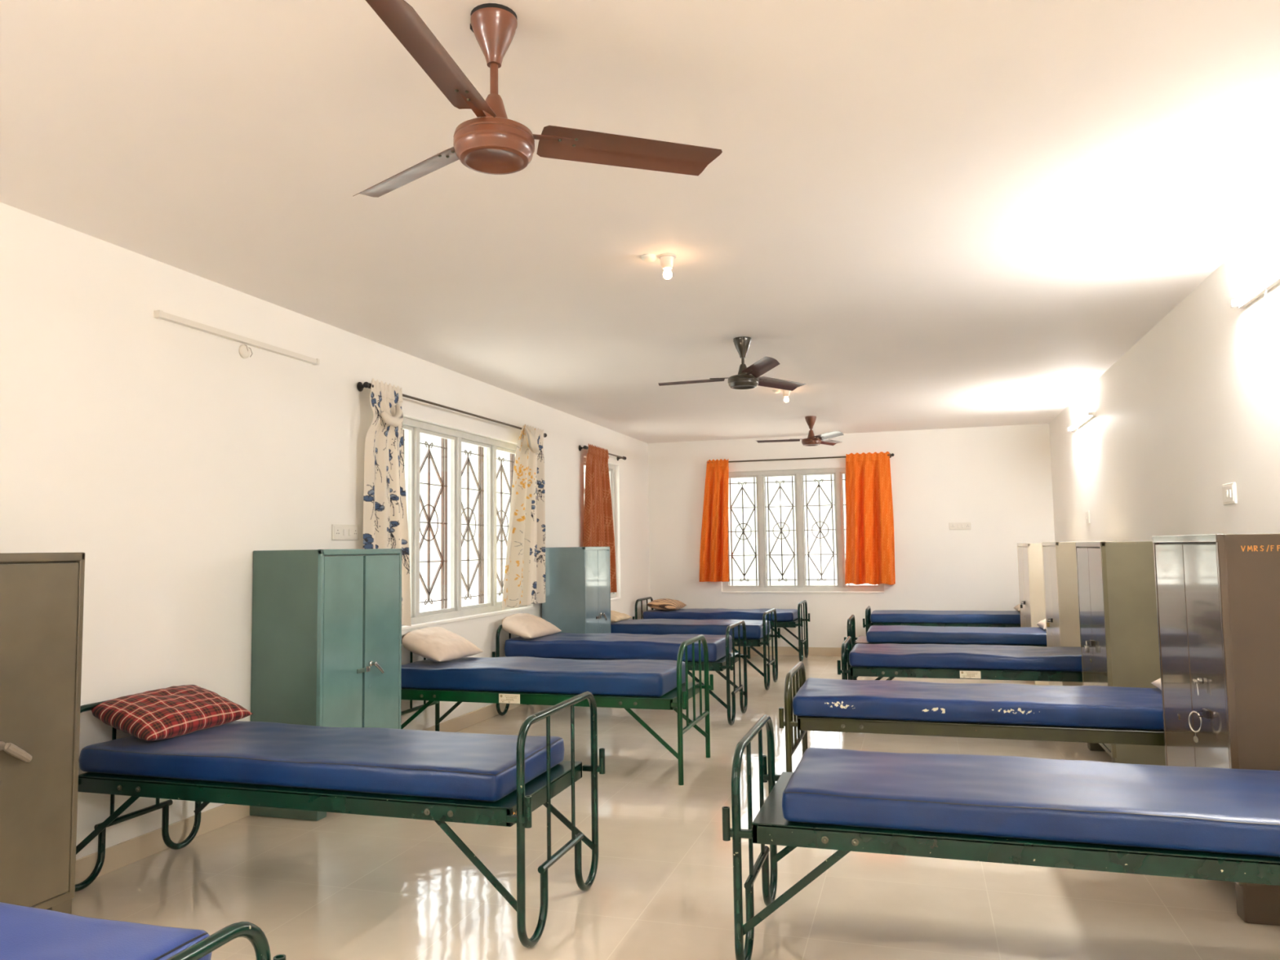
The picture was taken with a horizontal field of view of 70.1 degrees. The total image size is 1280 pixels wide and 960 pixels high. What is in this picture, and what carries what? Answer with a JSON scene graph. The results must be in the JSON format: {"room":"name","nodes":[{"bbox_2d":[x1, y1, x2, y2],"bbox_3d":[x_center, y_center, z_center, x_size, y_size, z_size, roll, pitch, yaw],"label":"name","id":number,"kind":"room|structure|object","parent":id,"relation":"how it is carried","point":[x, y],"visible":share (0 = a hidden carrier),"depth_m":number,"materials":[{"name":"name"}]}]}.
{"room":"dormitory","nodes":[
{"label":"dormitory","id":0,"kind":"room"},
{"bbox_2d":[0,202,650,859],"bbox_3d":[-2.164,0.463,5.981,0.230,3.000,15.014,-2,-4,17],"label":"wall","id":1,"kind":"structure","parent":0,"point":[135,442],"depth_m":4.81,"materials":[{"name":"beige paint"}]},
{"bbox_2d":[153,310,319,364],"bbox_3d":[-2.281,-0.807,5.284,0.040,0.038,1.304,-2,-4,17],"label":"batten","id":2,"kind":"object","parent":1,"relation":"attached to","point":[160,314],"visible":1,"depth_m":5.15,"materials":[{"name":"white plastic"}]},
{"bbox_2d":[239,344,252,358],"bbox_3d":[-2.281,-0.746,5.282,0.037,0.079,0.080,-2,-4,17],"label":"ceiling rose","id":3,"kind":"object","parent":1,"relation":"attached to","point":[244,350],"visible":1,"depth_m":5.27,"materials":[{"name":"white plastic"}]},
{"bbox_2d":[75,702,522,884],"bbox_3d":[-2.027,1.897,5.838,0.012,0.115,15.014,-2,-4,17],"label":"baseboard","id":4,"kind":"structure","parent":1,"relation":"attached to","point":[121,855],"depth_m":4.69,"materials":[{"name":"beige tile"}]},
{"bbox_2d":[331,524,359,540],"bbox_3d":[-1.984,0.354,6.157,0.021,0.105,0.300,-2,-4,17],"label":"switchboard","id":5,"kind":"object","parent":1,"relation":"attached to","point":[339,531],"visible":1,"depth_m":6.14,"materials":[{"name":"white plastic"}]},
{"bbox_2d":[356,382,546,437],"bbox_3d":[-1.464,-0.557,7.833,0.105,0.080,3.207,-2,-4,17],"label":"curtain rod","id":6,"kind":"object","parent":1,"relation":"attached to","point":[360,386],"visible":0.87,"depth_m":7.28,"materials":[{"name":"brown metal"}]},
{"bbox_2d":[363,377,411,626],"bbox_3d":[-1.769,0.181,6.509,0.193,1.760,0.551,-1,-4,8],"label":"curtain","id":7,"kind":"object","parent":6,"relation":"hanging from","point":[385,525],"visible":0.73,"depth_m":6.48,"materials":[{"name":"fabric"}]},
{"bbox_2d":[501,423,545,609],"bbox_3d":[-1.091,0.324,8.702,0.220,1.747,1.033,-2,-4,17],"label":"curtain","id":8,"kind":"object","parent":6,"relation":"hanging from","point":[524,581],"visible":1,"depth_m":8.80,"materials":[{"name":"fabric"}]},
{"bbox_2d":[401,417,533,630],"bbox_3d":[-1.568,0.384,7.846,0.190,1.620,2.810,-2,-4,17],"label":"window","id":9,"kind":"structure","parent":1,"relation":"in","point":[456,612],"depth_m":7.81,"materials":[{"name":"paint"}]},
{"bbox_2d":[403,429,405,456],"bbox_3d":[-1.948,0.307,6.885,0.026,1.490,0.634,-2,-4,17],"label":"grille","id":10,"kind":"object","parent":9,"relation":"attached to","point":[404,439],"depth_m":7.20,"materials":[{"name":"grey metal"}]},
{"bbox_2d":[419,437,448,608],"bbox_3d":[-1.747,0.354,7.542,0.026,1.490,0.634,-2,-4,17],"label":"grille","id":11,"kind":"object","parent":9,"relation":"attached to","point":[442,479],"depth_m":7.70,"materials":[{"name":"brown metal"}]},
{"bbox_2d":[461,446,484,604],"bbox_3d":[-1.546,0.400,8.199,0.026,1.490,0.634,-2,-4,17],"label":"grille","id":12,"kind":"object","parent":9,"relation":"attached to","point":[480,485],"depth_m":8.36,"materials":[{"name":"brown metal"}]},
{"bbox_2d":[496,453,515,595],"bbox_3d":[-1.346,0.446,8.856,0.026,1.490,0.634,-2,-4,17],"label":"grille","id":13,"kind":"object","parent":9,"relation":"attached to","point":[501,519],"depth_m":8.87,"materials":[{"name":"brown metal"}]},
{"bbox_2d":[583,457,621,601],"bbox_3d":[-0.533,0.633,11.232,0.190,1.740,1.310,-2,-4,17],"label":"window","id":14,"kind":"structure","parent":1,"relation":"in","point":[611,468],"depth_m":11.83,"materials":[{"name":"paint"}]},
{"bbox_2d":[578,444,626,460],"bbox_3d":[-0.444,-0.328,11.173,0.105,0.076,1.527,-2,-4,17],"label":"curtain rod","id":15,"kind":"object","parent":1,"relation":"attached to","point":[580,447],"visible":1,"depth_m":11.33,"materials":[{"name":"brown metal"}]},
{"bbox_2d":[582,443,617,592],"bbox_3d":[-0.472,0.480,10.873,0.098,1.750,1.068,-2,-4,17],"label":"curtain","id":16,"kind":"object","parent":15,"relation":"hanging from","point":[598,526],"visible":0.7,"depth_m":10.85,"materials":[{"name":"orange fabric"}]},
{"bbox_2d":[0,0,1279,443],"bbox_3d":[0.486,-1.207,5.289,5.819,0.150,15.474,-2,-4,17],"label":"ceiling","id":17,"kind":"structure","parent":0,"point":[930,214],"depth_m":3.78,"materials":[{"name":"paint"}]},
{"bbox_2d":[352,0,722,197],"bbox_3d":[-0.467,-1.117,2.461,1.193,0.425,1.098,-2,-4,17],"label":"ceiling fan","id":18,"kind":"object","parent":17,"relation":"hanging from","point":[492,143],"visible":1,"depth_m":2.56,"materials":[{"name":"brown metal"}]},
{"bbox_2d":[641,253,657,262],"bbox_3d":[0.047,-1.154,4.752,0.080,0.024,0.079,-2,-4,17],"label":"ceiling rose","id":19,"kind":"object","parent":17,"relation":"attached to","point":[647,257],"visible":1,"depth_m":4.73,"materials":[{"name":"white plastic"}]},
{"bbox_2d":[658,253,675,279],"bbox_3d":[0.143,-1.107,4.750,0.092,0.121,0.092,-2,-4,17],"label":"ceiling lamp","id":20,"kind":"object","parent":17,"relation":"attached to","point":[667,260],"visible":1,"depth_m":4.73,"materials":[{"name":"beige ceramic"}]},
{"bbox_2d":[657,336,806,391],"bbox_3d":[0.618,-0.850,6.668,1.053,0.360,1.164,-2,-4,17],"label":"ceiling fan","id":21,"kind":"object","parent":17,"relation":"hanging from","point":[743,380],"visible":1,"depth_m":6.62,"materials":[{"name":"brown metal"}]},
{"bbox_2d":[772,389,780,392],"bbox_3d":[1.329,-0.863,8.877,0.080,0.024,0.079,-2,-4,17],"label":"ceiling rose","id":22,"kind":"object","parent":17,"relation":"attached to","point":[773,390],"visible":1,"depth_m":8.85,"materials":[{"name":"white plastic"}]},
{"bbox_2d":[781,389,790,402],"bbox_3d":[1.425,-0.816,8.876,0.092,0.121,0.092,-2,-4,17],"label":"ceiling lamp","id":23,"kind":"object","parent":17,"relation":"attached to","point":[785,393],"visible":0.94,"depth_m":8.85,"materials":[{"name":"beige ceramic"}]},
{"bbox_2d":[756,415,844,445],"bbox_3d":[1.900,-0.571,10.778,1.066,0.338,1.149,-2,-4,17],"label":"ceiling fan","id":24,"kind":"object","parent":17,"relation":"hanging from","point":[811,440],"visible":1,"depth_m":10.69,"materials":[{"name":"brown metal"}]},
{"bbox_2d":[71,654,1279,959],"bbox_3d":[0.532,1.934,5.053,5.819,0.150,15.474,-2,-4,17],"label":"floor","id":25,"kind":"structure","parent":0,"point":[336,886],"depth_m":4.01,"materials":[{"name":"tile"}]},
{"bbox_2d":[0,552,84,914],"bbox_3d":[-2.546,1.015,3.235,0.523,1.500,0.905,-2,-4,17],"label":"cabinet","id":26,"kind":"object","parent":25,"relation":"on","point":[42,594],"visible":0.96,"depth_m":3.44,"materials":[{"name":"brown metal"}]},
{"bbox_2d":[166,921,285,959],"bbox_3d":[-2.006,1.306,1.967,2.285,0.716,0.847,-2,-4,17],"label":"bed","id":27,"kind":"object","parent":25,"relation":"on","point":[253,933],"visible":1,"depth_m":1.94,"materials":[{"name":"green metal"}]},
{"bbox_2d":[0,902,212,959],"bbox_3d":[-2.027,1.089,2.036,1.975,0.105,0.747,-2,-4,17],"label":"mattress","id":28,"kind":"object","parent":27,"relation":"on","point":[26,933],"visible":0.98,"depth_m":2.06,"materials":[{"name":"blue leather"}]},
{"bbox_2d":[273,954,285,959],"bbox_3d":[-0.809,1.126,2.044,0.027,0.110,0.027,-2,-4,17],"label":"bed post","id":29,"kind":"object","parent":27,"relation":"attached to","point":[280,957],"depth_m":2.05,"materials":[{"name":"green metal"}]},
{"bbox_2d":[249,548,401,821],"bbox_3d":[-1.868,1.178,5.566,0.517,1.505,0.840,-2,-4,17],"label":"cabinet","id":30,"kind":"object","parent":25,"relation":"on","point":[326,631],"visible":0.62,"depth_m":5.25,"materials":[{"name":"teal metal"}]},
{"bbox_2d":[75,691,604,947],"bbox_3d":[-1.370,1.385,4.057,2.285,0.850,0.847,-2,-4,17],"label":"bed","id":31,"kind":"object","parent":25,"relation":"on","point":[517,807],"visible":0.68,"depth_m":3.71,"materials":[{"name":"green metal"}]},
{"bbox_2d":[79,720,564,801],"bbox_3d":[-1.415,1.225,4.082,2.050,0.121,0.716,-2,-4,17],"label":"mattress","id":32,"kind":"object","parent":31,"relation":"on","point":[475,766],"visible":0.94,"depth_m":3.85,"materials":[{"name":"blue leather"}]},
{"bbox_2d":[90,684,253,741],"bbox_3d":[-2.221,1.106,4.374,0.333,0.191,0.660,-2,-4,17],"label":"pillow","id":33,"kind":"object","parent":32,"relation":"on","point":[171,712],"visible":1,"depth_m":4.24,"materials":[{"name":"fabric"}]},
{"bbox_2d":[524,795,532,828],"bbox_3d":[-0.411,1.218,3.346,0.027,0.110,0.027,-2,-4,17],"label":"socket","id":34,"kind":"object","parent":31,"relation":"attached to","point":[527,799],"depth_m":3.34,"materials":[{"name":"green metal"}]},
{"bbox_2d":[599,747,604,773],"bbox_3d":[-0.172,1.273,4.129,0.027,0.110,0.027,-2,-4,17],"label":"socket","id":35,"kind":"object","parent":31,"relation":"attached to","point":[602,751],"depth_m":4.12,"materials":[{"name":"green metal"}]},
{"bbox_2d":[400,634,713,785],"bbox_3d":[-0.664,1.540,6.435,2.245,0.877,0.817,-2,-4,17],"label":"bed","id":36,"kind":"object","parent":25,"relation":"on","point":[676,700],"visible":0.61,"depth_m":6.11,"materials":[{"name":"green metal"}]},
{"bbox_2d":[401,656,685,697],"bbox_3d":[-0.705,1.372,6.459,1.980,0.163,0.722,-2,-4,17],"label":"mattress","id":37,"kind":"object","parent":36,"relation":"on","point":[624,677],"visible":0.93,"depth_m":6.18,"materials":[{"name":"blue leather"}]},
{"bbox_2d":[401,626,482,662],"bbox_3d":[-1.482,1.227,6.822,0.352,0.231,0.624,-2,-5,20],"label":"pillow","id":38,"kind":"object","parent":37,"relation":"on","point":[435,644],"visible":1,"depth_m":6.67,"materials":[{"name":"beige fabric"}]},
{"bbox_2d":[682,691,686,709],"bbox_3d":[0.280,1.387,5.743,0.027,0.110,0.027,-2,-4,17],"label":"socket","id":39,"kind":"object","parent":36,"relation":"attached to","point":[684,693],"depth_m":5.73,"materials":[{"name":"green metal"}]},
{"bbox_2d":[709,674,713,690],"bbox_3d":[0.510,1.441,6.497,0.027,0.110,0.027,-2,-4,17],"label":"socket","id":40,"kind":"object","parent":36,"relation":"attached to","point":[711,676],"depth_m":6.49,"materials":[{"name":"green metal"}]},
{"bbox_2d":[542,546,610,633],"bbox_3d":[-0.630,1.454,9.514,0.517,1.508,0.785,-2,-4,17],"label":"cabinet","id":41,"kind":"object","parent":25,"relation":"on","point":[578,579],"visible":0.66,"depth_m":9.20,"materials":[{"name":"blue metal"}]},
{"bbox_2d":[492,620,750,725],"bbox_3d":[-0.158,1.691,8.208,2.185,0.826,0.827,-2,-4,17],"label":"bed","id":42,"kind":"object","parent":25,"relation":"on","point":[727,662],"visible":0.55,"depth_m":7.80,"materials":[{"name":"green metal"}]},
{"bbox_2d":[504,632,732,662],"bbox_3d":[-0.189,1.494,8.216,1.940,0.167,0.733,-2,-4,17],"label":"mattress","id":43,"kind":"object","parent":42,"relation":"on","point":[557,645],"visible":0.88,"depth_m":7.95,"materials":[{"name":"blue leather"}]},
{"bbox_2d":[502,613,561,639],"bbox_3d":[-1.007,1.343,8.430,0.322,0.214,0.665,-2,-5,20],"label":"pillow","id":44,"kind":"object","parent":43,"relation":"on","point":[524,625],"visible":1,"depth_m":8.25,"materials":[{"name":"beige fabric"}]},
{"bbox_2d":[729,656,733,670],"bbox_3d":[0.756,1.514,7.522,0.027,0.110,0.027,-2,-4,17],"label":"socket","id":45,"kind":"object","parent":42,"relation":"attached to","point":[731,657],"depth_m":7.51,"materials":[{"name":"green metal"}]},
{"bbox_2d":[746,646,750,658],"bbox_3d":[0.989,1.568,8.286,0.027,0.110,0.027,-2,-4,17],"label":"socket","id":46,"kind":"object","parent":42,"relation":"attached to","point":[748,647],"depth_m":8.28,"materials":[{"name":"green metal"}]},
{"bbox_2d":[632,596,809,662],"bbox_3d":[1.093,1.980,12.165,2.245,0.806,0.827,-2,-4,17],"label":"bed","id":47,"kind":"object","parent":25,"relation":"on","point":[798,621],"visible":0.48,"depth_m":11.73,"materials":[{"name":"green metal"}]},
{"bbox_2d":[642,608,797,621],"bbox_3d":[1.086,1.792,12.181,2.000,0.128,0.701,-2,-4,17],"label":"mattress","id":48,"kind":"object","parent":47,"relation":"on","point":[782,615],"visible":0.77,"depth_m":11.92,"materials":[{"name":"blue leather"}]},
{"bbox_2d":[646,598,686,610],"bbox_3d":[0.362,1.699,12.409,0.418,0.158,0.580,-2,-4,17],"label":"pillow","id":49,"kind":"object","parent":48,"relation":"on","point":[664,604],"visible":1,"depth_m":12.19,"materials":[{"name":"fabric"}]},
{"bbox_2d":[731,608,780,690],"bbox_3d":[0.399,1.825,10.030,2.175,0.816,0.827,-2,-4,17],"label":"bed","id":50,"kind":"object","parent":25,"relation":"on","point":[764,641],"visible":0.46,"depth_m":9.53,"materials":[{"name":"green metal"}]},
{"bbox_2d":[610,618,770,639],"bbox_3d":[0.395,1.629,10.040,1.990,0.154,0.709,-2,-4,17],"label":"mattress","id":51,"kind":"object","parent":50,"relation":"on","point":[642,626],"visible":0.53,"depth_m":9.74,"materials":[{"name":"blue leather"}]},
{"bbox_2d":[610,610,631,622],"bbox_3d":[-0.372,1.534,10.297,0.407,0.115,0.600,-2,-4,17],"label":"pillow","id":52,"kind":"object","parent":51,"relation":"on","point":[615,616],"visible":0.36,"depth_m":10.20,"materials":[{"name":"beige fabric"}]},
{"bbox_2d":[766,634,768,645],"bbox_3d":[1.308,1.643,9.346,0.027,0.110,0.027,-2,-4,17],"label":"socket","id":53,"kind":"object","parent":50,"relation":"attached to","point":[767,636],"depth_m":9.34,"materials":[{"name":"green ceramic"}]},
{"bbox_2d":[777,627,780,638],"bbox_3d":[1.541,1.696,10.110,0.027,0.110,0.027,-2,-4,17],"label":"socket","id":54,"kind":"object","parent":50,"relation":"attached to","point":[779,628],"depth_m":10.10,"materials":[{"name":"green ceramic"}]},
{"bbox_2d":[862,605,1020,634],"bbox_3d":[3.966,1.924,11.250,2.315,0.696,0.787,-2,-4,17],"label":"bed","id":55,"kind":"object","parent":25,"relation":"on","point":[867,623],"visible":0.2,"depth_m":11.05,"materials":[{"name":"green metal"}]},
{"bbox_2d":[862,618,865,627],"bbox_3d":[2.759,1.763,11.232,0.027,0.110,0.027,-2,-4,17],"label":"socket","id":56,"kind":"object","parent":55,"relation":"attached to","point":[864,620],"depth_m":11.22,"materials":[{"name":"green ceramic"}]},
{"bbox_2d":[870,609,1020,623],"bbox_3d":[3.948,1.688,11.272,2.110,0.116,0.717,-2,-4,17],"label":"mattress","id":57,"kind":"object","parent":55,"relation":"on","point":[878,615],"visible":0.81,"depth_m":11.06,"materials":[{"name":"blue leather"}]},
{"bbox_2d":[1013,604,1020,612],"bbox_3d":[4.787,1.539,11.057,0.437,0.141,0.550,-2,-4,17],"label":"pillow","id":58,"kind":"object","parent":57,"relation":"on","point":[1016,607],"visible":0.06,"depth_m":11.10,"materials":[{"name":"beige fabric"}]},
{"bbox_2d":[844,614,1047,679],"bbox_3d":[3.256,1.735,8.996,2.365,0.756,0.787,-2,-4,17],"label":"bed","id":59,"kind":"object","parent":25,"relation":"on","point":[851,620],"visible":0.2,"depth_m":8.99,"materials":[{"name":"green metal"}]},
{"bbox_2d":[866,625,1046,644],"bbox_3d":[3.294,1.527,8.994,2.030,0.116,0.707,-2,-4,17],"label":"mattress","id":60,"kind":"object","parent":59,"relation":"on","point":[875,633],"visible":0.79,"depth_m":8.79,"materials":[{"name":"blue leather"}]},
{"bbox_2d":[1036,618,1046,631],"bbox_3d":[4.117,1.376,8.832,0.452,0.149,0.550,-2,-4,17],"label":"pillow","id":61,"kind":"object","parent":60,"relation":"on","point":[1042,624],"visible":0.15,"depth_m":8.89,"materials":[{"name":"beige fabric"}]},
{"bbox_2d":[836,635,1082,733],"bbox_3d":[2.760,1.634,7.216,2.275,0.706,0.807,-2,-4,17],"label":"bed","id":62,"kind":"object","parent":25,"relation":"on","point":[846,669],"visible":0.3,"depth_m":6.99,"materials":[{"name":"green metal"}]},
{"bbox_2d":[836,660,840,675],"bbox_3d":[1.568,1.476,7.183,0.027,0.110,0.027,-2,-4,17],"label":"socket","id":63,"kind":"object","parent":62,"relation":"attached to","point":[838,661],"depth_m":7.17,"materials":[{"name":"green metal"}]},
{"bbox_2d":[848,643,1081,671],"bbox_3d":[2.739,1.399,7.239,2.065,0.125,0.739,-2,-4,17],"label":"mattress","id":64,"kind":"object","parent":62,"relation":"on","point":[996,657],"visible":0.77,"depth_m":7.04,"materials":[{"name":"blue leather"}]},
{"bbox_2d":[778,661,1164,772],"bbox_3d":[2.042,1.458,5.111,2.405,0.762,0.787,-2,-4,17],"label":"bed","id":65,"kind":"object","parent":25,"relation":"on","point":[802,725],"visible":0.4,"depth_m":4.89,"materials":[{"name":"green metal"}]},
{"bbox_2d":[778,707,784,728],"bbox_3d":[0.792,1.332,5.103,0.027,0.110,0.027,-2,-4,17],"label":"socket","id":66,"kind":"object","parent":65,"relation":"attached to","point":[781,722],"depth_m":5.09,"materials":[{"name":"green metal"}]},
{"bbox_2d":[792,677,1164,730],"bbox_3d":[2.017,1.252,5.141,2.220,0.125,0.723,-2,-4,17],"label":"mattress","id":67,"kind":"object","parent":65,"relation":"on","point":[1074,706],"visible":0.84,"depth_m":4.96,"materials":[{"name":"blue leather"}]},
{"bbox_2d":[1151,678,1161,689],"bbox_3d":[2.979,1.099,4.881,0.319,0.137,0.560,-2,-4,17],"label":"pillow","id":68,"kind":"object","parent":67,"relation":"on","point":[1157,682],"visible":0.02,"depth_m":5.09,"materials":[{"name":"beige fabric"}]},
{"bbox_2d":[722,714,1279,959],"bbox_3d":[1.514,1.315,3.212,2.315,0.780,0.837,-2,-4,17],"label":"bed","id":69,"kind":"object","parent":25,"relation":"on","point":[770,827],"visible":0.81,"depth_m":3.05,"materials":[{"name":"green metal"}]},
{"bbox_2d":[722,806,730,840],"bbox_3d":[0.299,1.194,3.167,0.027,0.110,0.027,-2,-4,17],"label":"socket","id":70,"kind":"object","parent":69,"relation":"attached to","point":[726,810],"depth_m":3.16,"materials":[{"name":"green metal"}]},
{"bbox_2d":[762,755,767,782],"bbox_3d":[0.536,1.248,3.940,0.027,0.110,0.027,-2,-4,17],"label":"socket","id":71,"kind":"object","parent":69,"relation":"attached to","point":[764,757],"depth_m":3.93,"materials":[{"name":"green metal"}]},
{"bbox_2d":[782,747,1279,857],"bbox_3d":[1.546,1.117,3.214,1.995,0.120,0.733,-2,-4,17],"label":"mattress","id":72,"kind":"object","parent":69,"relation":"on","point":[1229,811],"visible":1,"depth_m":3.07,"materials":[{"name":"blue leather"}]},
{"bbox_2d":[1017,542,1048,684],"bbox_3d":[4.469,1.433,10.030,0.506,1.477,1.060,-2,-4,17],"label":"cabinet","id":73,"kind":"object","parent":25,"relation":"on","point":[1030,561],"visible":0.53,"depth_m":9.61,"materials":[{"name":"beige metal"}]},
{"bbox_2d":[1042,541,1116,685],"bbox_3d":[3.836,1.283,7.960,0.506,1.486,0.870,-2,-4,17],"label":"cabinet","id":74,"kind":"object","parent":25,"relation":"on","point":[1060,560],"visible":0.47,"depth_m":7.63,"materials":[{"name":"beige metal"}]},
{"bbox_2d":[1075,541,1165,765],"bbox_3d":[3.269,1.154,6.104,0.506,1.482,0.970,-2,-4,17],"label":"cabinet","id":75,"kind":"object","parent":25,"relation":"on","point":[1117,588],"visible":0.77,"depth_m":5.70,"materials":[{"name":"grey metal"}]},
{"bbox_2d":[1084,640,1089,653],"bbox_3d":[3.032,1.131,6.190,0.026,0.078,0.048,-2,-4,17],"label":"padlock","id":76,"kind":"object","parent":75,"relation":"attached to","point":[1086,647],"visible":1,"depth_m":6.17,"materials":[{"name":"silver metal"}]},
{"bbox_2d":[1151,533,1279,925],"bbox_3d":[2.645,0.991,3.971,0.506,1.507,0.911,-2,-4,15],"label":"cabinet","id":77,"kind":"object","parent":25,"relation":"on","point":[1218,595],"visible":0.73,"depth_m":3.63,"materials":[{"name":"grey metal"}]},
{"bbox_2d":[1188,711,1202,742],"bbox_3d":[2.357,1.046,3.867,0.016,0.133,0.051,2,-5,-34],"label":"ring","id":78,"kind":"object","parent":77,"relation":"attached to","point":[1196,739],"visible":1,"depth_m":3.86,"materials":[{"name":"silver metal"}]},
{"bbox_2d":[1192,678,1202,695],"bbox_3d":[2.378,0.880,3.891,0.033,0.071,0.051,-2,-4,17],"label":"key","id":79,"kind":"object","parent":77,"relation":"hanging from","point":[1199,681],"visible":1,"depth_m":3.88,"materials":[{"name":"silver metal"}]},
{"bbox_2d":[648,423,1054,647],"bbox_3d":[2.731,0.876,12.444,5.819,3.000,0.230,-2,-4,17],"label":"wall","id":80,"kind":"structure","parent":0,"point":[997,480],"depth_m":12.07,"materials":[{"name":"beige paint"}]},
{"bbox_2d":[731,646,841,656],"bbox_3d":[2.717,2.306,12.220,5.335,0.115,0.012,-2,-4,17],"label":"baseboard","id":81,"kind":"structure","parent":80,"relation":"attached to","point":[782,651],"depth_m":12.39,"materials":[{"name":"beige tile"}]},
{"bbox_2d":[721,467,884,593],"bbox_3d":[2.207,0.704,12.583,2.200,1.700,0.190,-2,-4,17],"label":"window","id":82,"kind":"structure","parent":80,"relation":"in","point":[762,587],"depth_m":12.62,"materials":[{"name":"paint"}]},
{"bbox_2d":[728,477,758,585],"bbox_3d":[1.461,0.728,12.895,0.481,1.570,0.026,-2,-4,17],"label":"grille","id":83,"kind":"object","parent":82,"relation":"attached to","point":[754,507],"depth_m":12.89,"materials":[{"name":"brown metal"}]},
{"bbox_2d":[764,475,797,585],"bbox_3d":[1.974,0.709,12.739,0.481,1.570,0.026,-2,-4,17],"label":"grille","id":84,"kind":"object","parent":82,"relation":"attached to","point":[768,506],"depth_m":12.74,"materials":[{"name":"brown metal"}]},
{"bbox_2d":[802,474,836,585],"bbox_3d":[2.487,0.690,12.584,0.481,1.570,0.026,-2,-4,17],"label":"grille","id":85,"kind":"object","parent":82,"relation":"attached to","point":[820,530],"depth_m":12.58,"materials":[{"name":"brown metal"}]},
{"bbox_2d":[711,453,893,462],"bbox_3d":[2.170,-0.286,12.512,2.547,0.068,0.120,-2,-4,17],"label":"curtain rod","id":86,"kind":"object","parent":80,"relation":"attached to","point":[892,454],"visible":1,"depth_m":12.48,"materials":[{"name":"brown metal"}]},
{"bbox_2d":[699,458,728,582],"bbox_3d":[1.041,0.564,12.764,0.452,1.710,0.136,-2,-4,17],"label":"curtain","id":87,"kind":"object","parent":86,"relation":"hanging from","point":[713,557],"visible":1,"depth_m":12.75,"materials":[{"name":"orange fabric"}]},
{"bbox_2d":[844,451,895,585],"bbox_3d":[3.037,0.511,12.152,0.658,1.765,0.150,-2,-4,17],"label":"curtain","id":88,"kind":"object","parent":86,"relation":"hanging from","point":[869,520],"visible":1,"depth_m":12.14,"materials":[{"name":"orange fabric"}]},
{"bbox_2d":[949,522,971,529],"bbox_3d":[4.175,0.601,11.891,0.270,0.095,0.021,-2,-4,17],"label":"switchboard","id":89,"kind":"object","parent":80,"relation":"attached to","point":[953,526],"visible":1,"depth_m":11.88,"materials":[{"name":"white plastic"}]},
{"bbox_2d":[1048,210,1279,542],"bbox_3d":[3.182,0.263,4.361,0.230,3.000,15.014,-2,-4,17],"label":"wall","id":90,"kind":"structure","parent":0,"point":[1191,409],"depth_m":5.73,"materials":[{"name":"beige paint"}]},
{"bbox_2d":[1067,411,1095,439],"bbox_3d":[4.486,-0.522,9.272,0.068,0.176,1.260,-2,-4,17],"label":"tube light","id":91,"kind":"object","parent":90,"relation":"attached to","point":[1090,415],"visible":1,"depth_m":9.17,"materials":[{"name":"white plastic"}]},
{"bbox_2d":[1085,511,1090,523],"bbox_3d":[4.529,0.378,9.227,0.021,0.120,0.170,-2,-4,17],"label":"switchboard","id":92,"kind":"object","parent":90,"relation":"attached to","point":[1087,513],"visible":1,"depth_m":9.18,"materials":[{"name":"white plastic"}]},
{"bbox_2d":[1222,482,1236,505],"bbox_3d":[3.246,0.077,5.029,0.021,0.115,0.200,-2,-4,17],"label":"switchboard","id":93,"kind":"object","parent":90,"relation":"attached to","point":[1228,490],"visible":1,"depth_m":5.00,"materials":[{"name":"white plastic"}]},
{"bbox_2d":[1229,265,1279,313],"bbox_3d":[2.912,-0.885,4.119,0.068,0.176,1.260,-2,-4,17],"label":"tube light","id":94,"kind":"object","parent":90,"relation":"attached to","point":[1272,279],"visible":1,"depth_m":4.40,"materials":[{"name":"white plastic"}]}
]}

